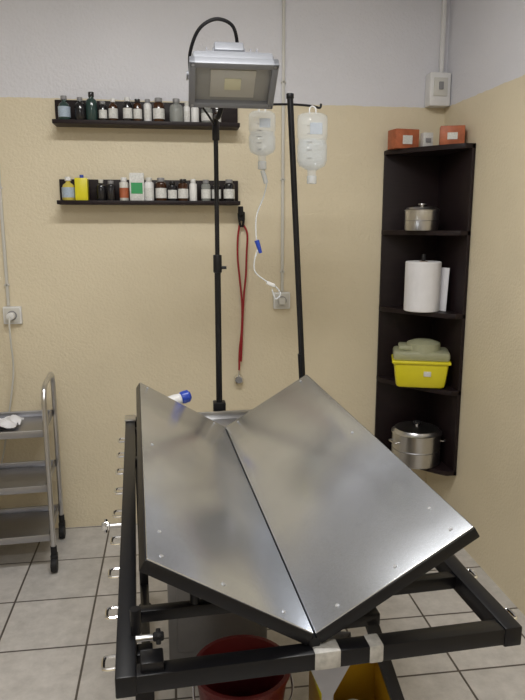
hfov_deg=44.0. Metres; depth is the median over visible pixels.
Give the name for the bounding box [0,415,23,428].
cloth
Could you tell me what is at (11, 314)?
power socket
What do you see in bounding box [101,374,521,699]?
table
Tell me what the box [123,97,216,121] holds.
bottles
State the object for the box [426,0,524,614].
wall
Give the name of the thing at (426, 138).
carton
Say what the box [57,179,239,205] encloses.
shelf
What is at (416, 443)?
pot
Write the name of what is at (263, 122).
tube
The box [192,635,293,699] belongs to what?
bucket
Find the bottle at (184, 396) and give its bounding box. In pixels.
[168,390,191,403]
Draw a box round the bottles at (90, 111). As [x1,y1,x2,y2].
[58,92,117,119]
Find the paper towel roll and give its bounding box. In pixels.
[404,254,449,312]
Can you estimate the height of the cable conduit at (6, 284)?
1.687 m
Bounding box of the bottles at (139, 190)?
[62,173,234,200]
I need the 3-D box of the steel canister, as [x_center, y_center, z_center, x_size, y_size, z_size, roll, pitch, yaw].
[0.767,-0.641,3.133,0.166,0.126,0.166,-2,11,-8]
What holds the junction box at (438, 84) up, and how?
attached to the wall at (113, 299)
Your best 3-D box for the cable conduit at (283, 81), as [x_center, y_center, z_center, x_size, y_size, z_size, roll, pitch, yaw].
[0.099,-1.100,3.136,0.022,1.637,0.014,-2,11,-8]
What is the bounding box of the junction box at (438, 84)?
[424,0,450,107]
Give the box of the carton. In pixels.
[420,132,432,146]
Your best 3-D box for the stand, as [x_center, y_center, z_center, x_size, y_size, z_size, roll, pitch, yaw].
[0.074,-0.329,2.624,0.326,1.346,0.066,-2,11,-8]
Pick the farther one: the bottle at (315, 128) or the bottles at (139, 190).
the bottles at (139, 190)
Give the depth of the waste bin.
2.04 m
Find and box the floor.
[0,523,524,699]
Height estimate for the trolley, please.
0.868 m
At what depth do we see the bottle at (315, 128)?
2.50 m
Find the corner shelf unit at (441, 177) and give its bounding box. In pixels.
[375,143,475,475]
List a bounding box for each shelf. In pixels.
[52,100,239,129]
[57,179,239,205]
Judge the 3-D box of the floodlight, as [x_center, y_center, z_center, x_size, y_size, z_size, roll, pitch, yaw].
[-0.116,-0.393,2.385,0.304,1.482,0.380,-2,11,-8]
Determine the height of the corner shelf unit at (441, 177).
1.580 m
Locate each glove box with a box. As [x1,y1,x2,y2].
[388,128,418,149]
[439,125,464,144]
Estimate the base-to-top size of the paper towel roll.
0.275 m
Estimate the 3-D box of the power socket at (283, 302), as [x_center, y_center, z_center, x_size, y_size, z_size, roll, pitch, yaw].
[0.100,-0.248,3.277,0.085,0.085,0.062,-2,11,-8]
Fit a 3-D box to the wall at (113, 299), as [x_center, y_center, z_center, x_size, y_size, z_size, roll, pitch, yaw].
[-0.917,-0.489,3.168,3.875,2.850,0.100,-2,11,-8]
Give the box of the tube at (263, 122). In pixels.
[253,109,280,299]
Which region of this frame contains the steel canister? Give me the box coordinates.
[404,203,439,230]
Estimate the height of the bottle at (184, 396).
0.133 m
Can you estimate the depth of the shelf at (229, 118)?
2.99 m
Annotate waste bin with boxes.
[309,663,389,699]
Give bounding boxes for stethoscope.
[234,206,247,383]
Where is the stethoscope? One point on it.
(238, 378)
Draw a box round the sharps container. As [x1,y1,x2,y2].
[391,338,450,388]
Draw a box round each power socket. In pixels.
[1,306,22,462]
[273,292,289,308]
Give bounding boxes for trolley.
[0,372,65,572]
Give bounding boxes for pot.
[389,420,445,468]
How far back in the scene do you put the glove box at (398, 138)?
3.12 m
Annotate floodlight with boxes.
[186,17,278,410]
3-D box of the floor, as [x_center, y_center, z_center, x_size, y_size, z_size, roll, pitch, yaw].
[-0.573,1.427,1.044,4.075,0.100,5.250,-2,11,-8]
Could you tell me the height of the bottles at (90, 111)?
0.116 m
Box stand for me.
[273,93,321,378]
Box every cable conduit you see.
[0,173,9,305]
[280,0,285,291]
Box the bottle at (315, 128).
[307,105,321,183]
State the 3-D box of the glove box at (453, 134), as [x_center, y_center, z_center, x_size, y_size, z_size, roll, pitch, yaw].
[0.879,-0.992,3.018,0.110,0.086,0.088,2,11,12]
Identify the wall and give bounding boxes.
[0,0,449,527]
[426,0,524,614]
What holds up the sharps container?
on the corner shelf unit at (441, 177)

